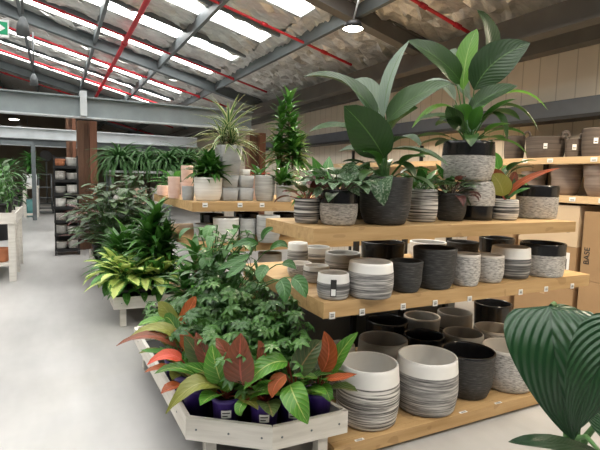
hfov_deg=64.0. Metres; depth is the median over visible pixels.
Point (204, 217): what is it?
plant pot
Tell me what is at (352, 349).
plant pot
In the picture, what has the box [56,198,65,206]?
plant pot
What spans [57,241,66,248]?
plant pot
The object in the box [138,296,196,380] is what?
philodendron
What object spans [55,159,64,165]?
plant pot
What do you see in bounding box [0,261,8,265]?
shelf
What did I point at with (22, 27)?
pendant lamp
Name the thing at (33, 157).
gantry
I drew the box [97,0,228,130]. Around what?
trim
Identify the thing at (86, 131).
column
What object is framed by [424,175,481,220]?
potted plant
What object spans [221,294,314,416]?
plant
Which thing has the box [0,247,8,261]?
plant pot
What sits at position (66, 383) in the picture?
floor
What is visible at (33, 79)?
pendant lamp
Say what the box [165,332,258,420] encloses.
philodendron
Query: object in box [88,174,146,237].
potted calathea
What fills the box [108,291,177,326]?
bench
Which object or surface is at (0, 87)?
pipe
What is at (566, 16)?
beam
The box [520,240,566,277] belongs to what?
plant pot
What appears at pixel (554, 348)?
potted plant
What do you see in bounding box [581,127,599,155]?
plant pot
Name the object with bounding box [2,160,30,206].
potted plant
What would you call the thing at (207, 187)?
potted plant
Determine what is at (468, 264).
plant pot
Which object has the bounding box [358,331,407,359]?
plant pot
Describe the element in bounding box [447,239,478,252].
plant pot
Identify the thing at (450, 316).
plant pot
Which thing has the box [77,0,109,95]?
beam
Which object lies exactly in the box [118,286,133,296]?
nursery pot
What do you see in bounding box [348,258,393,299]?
plant pot
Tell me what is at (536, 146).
pot
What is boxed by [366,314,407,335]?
plant pot
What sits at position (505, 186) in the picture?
potted plant
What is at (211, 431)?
planter box
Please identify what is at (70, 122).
column
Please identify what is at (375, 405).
plant pot
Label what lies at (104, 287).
cane
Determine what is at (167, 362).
nursery pot
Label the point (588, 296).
cardboard box
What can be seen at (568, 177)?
plant pot
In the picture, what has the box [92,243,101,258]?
nursery pot
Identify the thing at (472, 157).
potted plant
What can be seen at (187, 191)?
plant pot
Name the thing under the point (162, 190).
plant pot
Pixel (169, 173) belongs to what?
potted plant
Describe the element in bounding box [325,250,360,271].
plant pot
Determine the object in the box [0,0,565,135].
ceiling
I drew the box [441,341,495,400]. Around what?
plant pot
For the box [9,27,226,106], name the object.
pipe
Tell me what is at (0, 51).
trim
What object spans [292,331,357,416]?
philodendron
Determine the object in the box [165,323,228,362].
plant
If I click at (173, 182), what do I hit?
plant pot
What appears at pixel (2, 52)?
window
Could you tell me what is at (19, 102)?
beam
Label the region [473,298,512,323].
plant pot
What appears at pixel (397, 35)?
beam
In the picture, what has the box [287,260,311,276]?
plant pot
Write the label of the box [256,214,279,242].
plant pot
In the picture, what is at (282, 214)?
plant pot
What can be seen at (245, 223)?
plant pot
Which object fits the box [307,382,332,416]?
nursery pot
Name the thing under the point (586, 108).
beam
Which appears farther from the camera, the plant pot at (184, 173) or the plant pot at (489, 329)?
the plant pot at (184, 173)
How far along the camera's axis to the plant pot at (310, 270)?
3.04 m
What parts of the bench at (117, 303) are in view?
leg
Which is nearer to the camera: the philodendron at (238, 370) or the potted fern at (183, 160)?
the philodendron at (238, 370)
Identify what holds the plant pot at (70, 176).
on the shelving unit at (69, 169)
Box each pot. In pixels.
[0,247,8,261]
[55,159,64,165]
[55,171,65,178]
[55,186,65,192]
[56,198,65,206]
[56,213,66,219]
[56,224,66,232]
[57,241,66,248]
[66,158,75,165]
[66,173,76,179]
[66,185,76,192]
[67,199,76,205]
[67,211,76,218]
[67,239,77,247]
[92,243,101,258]
[113,161,123,169]
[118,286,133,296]
[133,188,146,203]
[136,289,150,295]
[152,188,163,204]
[157,185,167,195]
[165,359,174,380]
[168,176,179,198]
[174,376,185,403]
[180,182,193,196]
[181,165,192,182]
[182,186,193,199]
[184,390,208,416]
[193,223,212,240]
[200,213,223,232]
[211,389,238,420]
[213,216,238,242]
[235,212,258,233]
[240,218,255,238]
[250,395,279,426]
[255,175,274,200]
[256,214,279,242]
[258,251,281,262]
[273,212,293,217]
[280,394,308,422]
[287,241,307,260]
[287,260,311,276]
[303,263,328,282]
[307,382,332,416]
[308,245,329,262]
[317,269,349,299]
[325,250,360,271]
[326,340,354,399]
[336,351,399,430]
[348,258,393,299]
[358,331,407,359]
[361,240,404,259]
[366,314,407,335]
[390,258,423,292]
[396,345,458,417]
[404,310,440,331]
[404,328,444,347]
[410,239,446,256]
[413,244,457,289]
[437,307,472,332]
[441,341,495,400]
[442,326,483,343]
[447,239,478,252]
[452,251,480,286]
[459,181,494,220]
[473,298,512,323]
[473,321,504,339]
[476,252,504,282]
[479,235,515,252]
[482,338,528,393]
[491,244,530,278]
[504,136,525,158]
[516,185,559,218]
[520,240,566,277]
[521,171,546,184]
[523,130,569,157]
[551,165,582,195]
[562,132,581,156]
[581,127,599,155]
[583,164,599,196]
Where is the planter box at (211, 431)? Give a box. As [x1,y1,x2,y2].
[134,326,347,449]
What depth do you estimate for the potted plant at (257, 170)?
5.54 m
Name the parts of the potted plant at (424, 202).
pot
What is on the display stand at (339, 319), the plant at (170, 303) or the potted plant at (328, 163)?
the potted plant at (328, 163)
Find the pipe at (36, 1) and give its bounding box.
[31,0,266,92]
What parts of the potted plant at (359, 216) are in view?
pot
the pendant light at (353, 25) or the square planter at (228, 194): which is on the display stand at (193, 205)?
the square planter at (228, 194)
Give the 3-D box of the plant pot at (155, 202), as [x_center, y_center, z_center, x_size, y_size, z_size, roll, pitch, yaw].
[-2.711,-0.548,9.213,0.260,0.305,0.260,-1,6,-27]
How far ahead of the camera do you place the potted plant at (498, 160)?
3.64 m
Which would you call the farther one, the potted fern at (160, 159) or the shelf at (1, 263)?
the potted fern at (160, 159)
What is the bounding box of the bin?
[26,199,32,216]
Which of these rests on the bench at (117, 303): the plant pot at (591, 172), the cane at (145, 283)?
the cane at (145, 283)
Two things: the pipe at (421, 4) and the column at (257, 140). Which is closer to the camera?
the pipe at (421, 4)
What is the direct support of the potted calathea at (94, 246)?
on the bench at (90, 250)
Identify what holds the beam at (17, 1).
attached to the wall at (6, 151)
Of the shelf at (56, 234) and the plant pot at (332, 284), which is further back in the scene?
the shelf at (56, 234)
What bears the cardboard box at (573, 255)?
on the cardboard box at (569, 297)
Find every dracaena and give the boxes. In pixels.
[83,216,147,286]
[114,196,179,294]
[154,232,214,306]
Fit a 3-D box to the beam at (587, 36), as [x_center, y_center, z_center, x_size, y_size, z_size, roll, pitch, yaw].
[-2.128,-3.331,16.022,0.200,0.220,37.000,-1,6,-27]
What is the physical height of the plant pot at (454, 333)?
0.279 m
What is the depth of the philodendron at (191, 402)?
2.60 m
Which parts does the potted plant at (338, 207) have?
pot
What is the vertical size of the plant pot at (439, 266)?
0.252 m
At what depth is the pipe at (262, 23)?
7.83 m
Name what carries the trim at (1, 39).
attached to the ceiling
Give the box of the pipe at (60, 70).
[0,49,156,102]
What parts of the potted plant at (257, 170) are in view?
pot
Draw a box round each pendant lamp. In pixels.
[16,0,29,36]
[29,32,38,85]
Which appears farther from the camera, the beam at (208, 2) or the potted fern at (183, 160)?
the potted fern at (183, 160)
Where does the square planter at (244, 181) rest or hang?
on the square planter at (244, 194)
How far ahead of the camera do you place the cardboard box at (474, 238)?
6.11 m
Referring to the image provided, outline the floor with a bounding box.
[0,198,599,449]
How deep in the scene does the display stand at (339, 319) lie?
3.02 m
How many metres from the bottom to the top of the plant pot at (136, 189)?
0.305 m
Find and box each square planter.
[220,175,238,187]
[220,187,238,200]
[237,175,253,187]
[237,187,253,200]
[240,169,249,174]
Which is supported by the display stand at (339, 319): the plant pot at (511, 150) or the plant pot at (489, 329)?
the plant pot at (489, 329)
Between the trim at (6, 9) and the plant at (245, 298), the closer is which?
the plant at (245, 298)
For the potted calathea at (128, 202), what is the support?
on the bench at (90, 250)
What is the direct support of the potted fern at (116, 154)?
on the rack
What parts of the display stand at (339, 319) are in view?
panel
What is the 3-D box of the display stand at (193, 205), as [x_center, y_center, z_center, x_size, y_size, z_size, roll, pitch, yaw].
[-0.143,0.322,6.237,3.040,1.345,2.067,-1,6,-27]
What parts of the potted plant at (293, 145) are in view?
pot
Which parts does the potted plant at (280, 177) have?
pot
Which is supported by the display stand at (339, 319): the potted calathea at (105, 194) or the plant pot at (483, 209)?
the plant pot at (483, 209)
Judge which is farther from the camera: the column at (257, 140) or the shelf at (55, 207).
the column at (257, 140)
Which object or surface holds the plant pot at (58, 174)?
on the shelving unit at (69, 169)
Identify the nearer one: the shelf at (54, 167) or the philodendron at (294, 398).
the philodendron at (294, 398)
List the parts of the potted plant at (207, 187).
pot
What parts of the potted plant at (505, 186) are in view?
pot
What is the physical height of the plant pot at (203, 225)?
0.169 m
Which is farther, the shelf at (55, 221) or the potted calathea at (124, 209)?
the shelf at (55, 221)
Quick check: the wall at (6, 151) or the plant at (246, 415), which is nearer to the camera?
the plant at (246, 415)
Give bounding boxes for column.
[66,118,75,156]
[76,120,97,249]
[245,132,265,214]
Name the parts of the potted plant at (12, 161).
nursery pot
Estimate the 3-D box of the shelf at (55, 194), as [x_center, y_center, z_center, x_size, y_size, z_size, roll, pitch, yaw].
[-4.588,-0.608,9.420,0.440,0.050,0.510,-1,6,-27]
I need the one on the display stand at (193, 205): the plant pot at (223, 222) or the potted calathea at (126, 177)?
the plant pot at (223, 222)
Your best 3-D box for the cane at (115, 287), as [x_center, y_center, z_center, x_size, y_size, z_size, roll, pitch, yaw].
[-1.838,0.583,5.032,0.678,0.519,0.692,3,6,13]
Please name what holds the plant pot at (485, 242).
on the display stand at (339, 319)
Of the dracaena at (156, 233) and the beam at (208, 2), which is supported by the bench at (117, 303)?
the dracaena at (156, 233)
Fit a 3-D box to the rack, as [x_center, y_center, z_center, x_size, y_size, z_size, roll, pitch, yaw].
[-2.609,-0.209,9.415,2.150,1.660,0.700,-1,6,-27]
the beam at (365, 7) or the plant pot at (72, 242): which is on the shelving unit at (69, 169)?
the plant pot at (72, 242)
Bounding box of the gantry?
[0,140,36,219]
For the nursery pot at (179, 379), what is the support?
on the philodendron at (167, 327)
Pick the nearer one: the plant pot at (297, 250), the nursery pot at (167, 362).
the nursery pot at (167, 362)
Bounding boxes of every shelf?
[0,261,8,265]
[53,166,78,168]
[53,179,78,181]
[54,192,78,195]
[54,205,78,208]
[54,218,78,222]
[55,231,75,236]
[55,246,79,251]
[106,170,225,174]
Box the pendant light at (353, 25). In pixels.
[343,0,362,31]
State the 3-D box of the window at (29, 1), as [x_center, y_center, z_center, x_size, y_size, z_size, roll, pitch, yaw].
[-7.211,-5.112,9.037,11.500,2.918,0.620,-1,6,-27]
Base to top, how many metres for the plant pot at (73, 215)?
0.159 m
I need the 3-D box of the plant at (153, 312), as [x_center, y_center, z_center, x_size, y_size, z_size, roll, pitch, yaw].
[-0.971,0.781,3.774,0.504,0.412,0.750,-4,8,-43]
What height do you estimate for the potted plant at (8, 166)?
0.802 m
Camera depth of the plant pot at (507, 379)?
3.43 m
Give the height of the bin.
0.620 m
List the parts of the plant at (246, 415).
nursery pot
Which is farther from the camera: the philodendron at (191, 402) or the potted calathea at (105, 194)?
the potted calathea at (105, 194)
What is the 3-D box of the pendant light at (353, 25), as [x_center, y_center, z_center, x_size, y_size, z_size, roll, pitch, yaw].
[0.673,-2.713,6.017,0.260,0.535,0.260,-1,6,-27]
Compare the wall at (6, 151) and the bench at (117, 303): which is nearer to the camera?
the bench at (117, 303)
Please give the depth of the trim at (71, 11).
10.17 m
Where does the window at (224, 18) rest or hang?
attached to the ceiling
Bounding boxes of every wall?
[0,113,149,197]
[150,44,599,253]
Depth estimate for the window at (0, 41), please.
15.06 m
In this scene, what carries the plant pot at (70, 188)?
on the shelving unit at (69, 169)
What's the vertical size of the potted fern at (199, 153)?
0.902 m
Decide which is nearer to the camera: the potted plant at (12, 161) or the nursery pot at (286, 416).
the nursery pot at (286, 416)
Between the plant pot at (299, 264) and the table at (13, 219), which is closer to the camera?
the plant pot at (299, 264)
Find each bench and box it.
[89,249,105,275]
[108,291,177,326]
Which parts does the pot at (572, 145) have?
handle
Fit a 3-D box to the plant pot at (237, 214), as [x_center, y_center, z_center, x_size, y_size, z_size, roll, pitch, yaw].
[-0.614,-0.020,5.547,0.277,0.251,0.277,2,6,2]
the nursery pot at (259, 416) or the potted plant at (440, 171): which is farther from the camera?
the potted plant at (440, 171)
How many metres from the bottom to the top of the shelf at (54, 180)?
0.050 m
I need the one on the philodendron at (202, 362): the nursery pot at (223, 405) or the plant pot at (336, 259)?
the nursery pot at (223, 405)
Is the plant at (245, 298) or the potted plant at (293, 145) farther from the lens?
the potted plant at (293, 145)
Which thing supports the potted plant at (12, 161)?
on the floor
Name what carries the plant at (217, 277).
on the planter box at (211, 431)
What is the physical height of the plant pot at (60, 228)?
0.159 m
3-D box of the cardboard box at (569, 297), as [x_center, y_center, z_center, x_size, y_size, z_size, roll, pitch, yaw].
[3.020,0.903,5.704,0.461,0.456,0.740,-1,6,-27]
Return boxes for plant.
[0,158,23,240]
[0,158,29,209]
[0,165,13,209]
[0,166,8,212]
[0,169,12,212]
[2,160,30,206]
[17,151,45,185]
[142,290,180,330]
[149,169,193,195]
[150,302,202,342]
[158,312,246,333]
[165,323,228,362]
[171,267,260,328]
[172,303,283,356]
[174,224,307,312]
[180,145,231,200]
[189,92,269,174]
[200,280,288,334]
[201,320,300,421]
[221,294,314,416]
[245,164,275,198]
[261,85,312,199]
[266,161,300,201]
[274,175,327,223]
[284,156,362,219]
[297,161,377,225]
[303,41,449,224]
[332,163,393,219]
[400,166,454,221]
[400,170,440,192]
[407,10,547,180]
[416,164,470,216]
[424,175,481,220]
[490,152,538,198]
[491,168,558,219]
[504,301,599,449]
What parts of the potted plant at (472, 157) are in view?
pot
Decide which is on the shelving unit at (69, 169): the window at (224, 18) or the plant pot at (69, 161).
the plant pot at (69, 161)
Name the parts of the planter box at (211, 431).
leg, leg, leg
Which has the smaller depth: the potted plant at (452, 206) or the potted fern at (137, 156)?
the potted plant at (452, 206)
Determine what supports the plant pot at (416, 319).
on the display stand at (339, 319)
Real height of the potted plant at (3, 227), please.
1.883 m
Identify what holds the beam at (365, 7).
attached to the wall at (6, 151)
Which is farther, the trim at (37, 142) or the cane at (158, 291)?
the trim at (37, 142)
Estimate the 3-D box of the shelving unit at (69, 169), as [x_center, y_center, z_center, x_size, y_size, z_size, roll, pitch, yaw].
[-4.593,-0.394,9.440,0.440,1.920,0.569,-1,6,-27]
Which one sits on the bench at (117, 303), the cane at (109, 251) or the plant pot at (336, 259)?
the cane at (109, 251)
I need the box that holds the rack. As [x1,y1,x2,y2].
[106,170,225,243]
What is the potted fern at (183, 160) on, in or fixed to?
on the rack
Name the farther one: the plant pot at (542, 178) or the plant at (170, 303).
the plant pot at (542, 178)
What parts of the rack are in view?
post, post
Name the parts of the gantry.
post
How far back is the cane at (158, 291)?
5.06 m
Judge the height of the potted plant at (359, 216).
0.362 m
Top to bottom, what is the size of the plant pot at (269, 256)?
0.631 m
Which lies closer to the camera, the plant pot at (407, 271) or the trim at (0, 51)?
the plant pot at (407, 271)
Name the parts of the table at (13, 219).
leg, leg, leg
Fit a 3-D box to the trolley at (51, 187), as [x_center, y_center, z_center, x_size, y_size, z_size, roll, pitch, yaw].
[-9.762,-1.200,18.402,0.560,1.524,0.490,-1,6,-27]
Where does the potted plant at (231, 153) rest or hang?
on the square planter at (233, 179)
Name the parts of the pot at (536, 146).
handle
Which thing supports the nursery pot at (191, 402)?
on the philodendron at (191, 402)
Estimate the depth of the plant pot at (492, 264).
3.16 m
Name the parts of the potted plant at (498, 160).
pot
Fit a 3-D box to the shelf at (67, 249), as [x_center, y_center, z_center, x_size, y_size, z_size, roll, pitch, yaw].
[-4.616,0.467,9.524,0.440,0.050,0.510,-1,6,-27]
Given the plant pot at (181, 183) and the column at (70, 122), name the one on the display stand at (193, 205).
the plant pot at (181, 183)
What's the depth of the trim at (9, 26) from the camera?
13.16 m
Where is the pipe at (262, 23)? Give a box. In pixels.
[210,0,351,65]
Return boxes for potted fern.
[87,142,154,184]
[117,144,169,185]
[139,145,195,184]
[160,142,202,181]
[183,144,216,177]
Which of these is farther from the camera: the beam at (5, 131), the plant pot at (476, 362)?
the beam at (5, 131)
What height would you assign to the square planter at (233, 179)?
0.130 m
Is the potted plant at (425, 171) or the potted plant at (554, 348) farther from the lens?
the potted plant at (425, 171)
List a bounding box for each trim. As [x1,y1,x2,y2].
[0,0,261,107]
[0,38,173,100]
[0,51,148,101]
[0,60,187,128]
[0,86,155,134]
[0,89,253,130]
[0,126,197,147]
[0,137,186,152]
[9,26,185,92]
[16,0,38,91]
[38,0,220,72]
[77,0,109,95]
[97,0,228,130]
[110,0,245,57]
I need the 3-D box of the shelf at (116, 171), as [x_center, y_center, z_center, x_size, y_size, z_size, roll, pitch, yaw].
[-2.588,-1.015,9.337,2.150,0.040,0.700,-1,6,-27]
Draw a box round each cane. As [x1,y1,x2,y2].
[82,246,132,286]
[83,253,159,304]
[85,247,142,296]
[106,256,178,301]
[126,254,184,301]
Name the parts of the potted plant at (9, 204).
nursery pot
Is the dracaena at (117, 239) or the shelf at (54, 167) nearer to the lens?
the dracaena at (117, 239)
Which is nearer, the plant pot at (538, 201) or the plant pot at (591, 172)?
the plant pot at (538, 201)
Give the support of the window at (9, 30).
attached to the ceiling
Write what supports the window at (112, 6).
attached to the ceiling
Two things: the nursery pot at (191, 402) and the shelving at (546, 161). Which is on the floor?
the shelving at (546, 161)
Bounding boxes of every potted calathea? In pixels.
[60,205,116,258]
[61,194,150,265]
[63,181,138,266]
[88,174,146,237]
[91,184,154,241]
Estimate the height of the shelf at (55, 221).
0.050 m
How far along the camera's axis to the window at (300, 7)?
7.31 m
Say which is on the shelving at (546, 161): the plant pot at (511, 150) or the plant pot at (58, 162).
the plant pot at (511, 150)
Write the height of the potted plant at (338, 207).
0.360 m
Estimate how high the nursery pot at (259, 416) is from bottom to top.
0.200 m
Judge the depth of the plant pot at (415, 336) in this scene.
3.96 m
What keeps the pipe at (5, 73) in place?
attached to the beam at (17, 1)
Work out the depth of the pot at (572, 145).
5.35 m
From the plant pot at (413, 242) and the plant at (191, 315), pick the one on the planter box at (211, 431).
the plant at (191, 315)
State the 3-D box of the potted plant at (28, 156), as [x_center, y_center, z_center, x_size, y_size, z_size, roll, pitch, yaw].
[-9.564,-2.010,17.025,0.977,1.248,0.913,2,6,9]
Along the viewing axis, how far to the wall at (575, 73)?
6.63 m
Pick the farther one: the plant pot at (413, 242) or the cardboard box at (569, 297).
the cardboard box at (569, 297)
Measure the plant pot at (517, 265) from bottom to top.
0.217 m
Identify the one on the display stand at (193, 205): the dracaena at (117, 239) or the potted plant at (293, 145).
the potted plant at (293, 145)
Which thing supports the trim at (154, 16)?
attached to the ceiling
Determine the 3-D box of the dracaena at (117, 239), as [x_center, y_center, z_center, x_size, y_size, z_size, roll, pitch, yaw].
[-2.032,0.327,5.643,0.965,0.900,0.895,4,6,24]
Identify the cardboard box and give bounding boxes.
[467,234,519,251]
[472,295,513,309]
[514,289,577,308]
[518,203,599,247]
[518,239,581,289]
[577,281,599,313]
[580,211,599,282]
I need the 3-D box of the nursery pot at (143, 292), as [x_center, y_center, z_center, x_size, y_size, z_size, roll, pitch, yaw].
[-1.678,0.751,5.148,0.175,0.170,0.175,-1,6,-27]
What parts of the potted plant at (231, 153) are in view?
pot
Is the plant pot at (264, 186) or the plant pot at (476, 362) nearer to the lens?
the plant pot at (476, 362)
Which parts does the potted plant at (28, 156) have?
pot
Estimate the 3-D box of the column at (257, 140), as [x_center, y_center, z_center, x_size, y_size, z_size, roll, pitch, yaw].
[-1.112,-0.901,11.763,0.400,2.660,0.350,-1,6,-27]
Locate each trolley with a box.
[38,174,53,212]
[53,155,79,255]
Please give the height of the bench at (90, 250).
0.330 m
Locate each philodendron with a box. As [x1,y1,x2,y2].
[116,313,185,403]
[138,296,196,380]
[147,329,217,416]
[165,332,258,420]
[216,333,298,426]
[244,339,334,423]
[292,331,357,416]
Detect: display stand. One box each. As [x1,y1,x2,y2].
[154,194,434,298]
[243,217,589,449]
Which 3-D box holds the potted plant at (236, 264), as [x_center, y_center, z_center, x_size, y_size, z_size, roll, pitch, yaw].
[-0.412,0.532,3.056,0.586,1.075,1.411,-1,6,-27]
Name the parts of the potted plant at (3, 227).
nursery pot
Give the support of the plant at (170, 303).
on the planter box at (211, 431)
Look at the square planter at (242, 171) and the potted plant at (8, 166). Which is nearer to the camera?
the square planter at (242, 171)
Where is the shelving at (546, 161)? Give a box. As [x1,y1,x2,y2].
[333,146,599,249]
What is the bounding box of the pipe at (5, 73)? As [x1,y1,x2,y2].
[0,71,172,127]
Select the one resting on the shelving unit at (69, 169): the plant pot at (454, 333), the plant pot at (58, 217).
the plant pot at (58, 217)
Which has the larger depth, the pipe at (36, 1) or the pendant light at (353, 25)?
the pipe at (36, 1)
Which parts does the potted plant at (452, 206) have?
pot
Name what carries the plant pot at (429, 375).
on the display stand at (339, 319)
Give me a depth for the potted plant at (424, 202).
2.99 m
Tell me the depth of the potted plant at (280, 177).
5.11 m
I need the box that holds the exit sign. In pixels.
[0,19,8,38]
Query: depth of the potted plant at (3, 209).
6.98 m
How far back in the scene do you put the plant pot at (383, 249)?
3.42 m
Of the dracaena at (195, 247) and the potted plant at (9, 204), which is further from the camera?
the potted plant at (9, 204)
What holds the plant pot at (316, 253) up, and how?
on the display stand at (339, 319)
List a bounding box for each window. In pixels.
[0,41,168,99]
[2,52,146,101]
[9,30,179,92]
[24,0,211,72]
[90,0,235,58]
[170,0,269,40]
[272,0,312,14]
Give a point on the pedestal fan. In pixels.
(47, 155)
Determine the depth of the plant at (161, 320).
3.06 m
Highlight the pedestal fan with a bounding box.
[40,150,53,203]
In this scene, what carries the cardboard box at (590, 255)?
on the cardboard box at (588, 296)
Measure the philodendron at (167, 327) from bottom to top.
0.534 m
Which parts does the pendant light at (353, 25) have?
drop rod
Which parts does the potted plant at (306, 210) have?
pot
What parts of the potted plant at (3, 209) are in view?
nursery pot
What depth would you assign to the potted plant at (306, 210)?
2.70 m
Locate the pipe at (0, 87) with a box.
[0,87,153,134]
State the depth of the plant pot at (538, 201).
3.54 m
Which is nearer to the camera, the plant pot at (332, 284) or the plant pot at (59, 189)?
the plant pot at (332, 284)
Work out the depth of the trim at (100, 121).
25.11 m
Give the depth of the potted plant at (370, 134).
2.72 m
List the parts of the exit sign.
sign panel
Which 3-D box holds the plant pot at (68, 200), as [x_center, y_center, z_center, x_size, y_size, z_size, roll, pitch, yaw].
[-4.454,-0.431,9.389,0.200,0.129,0.200,-1,6,-27]
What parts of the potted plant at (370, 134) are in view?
pot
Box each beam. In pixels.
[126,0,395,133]
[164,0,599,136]
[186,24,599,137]
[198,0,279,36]
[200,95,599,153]
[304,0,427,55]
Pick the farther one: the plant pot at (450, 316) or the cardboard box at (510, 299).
the cardboard box at (510, 299)
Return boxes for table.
[0,206,22,281]
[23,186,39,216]
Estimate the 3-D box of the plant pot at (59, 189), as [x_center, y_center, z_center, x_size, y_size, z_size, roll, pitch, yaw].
[-4.629,-0.686,9.272,0.200,0.129,0.200,-1,6,-27]
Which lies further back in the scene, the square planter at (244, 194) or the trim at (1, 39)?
the trim at (1, 39)
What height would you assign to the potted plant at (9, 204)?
0.731 m
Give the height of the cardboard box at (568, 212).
0.451 m
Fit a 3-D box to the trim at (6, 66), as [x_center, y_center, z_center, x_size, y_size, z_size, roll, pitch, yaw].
[-10.043,-5.476,16.834,13.500,3.667,0.180,-1,6,-27]
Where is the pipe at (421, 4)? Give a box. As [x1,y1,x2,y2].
[410,0,470,32]

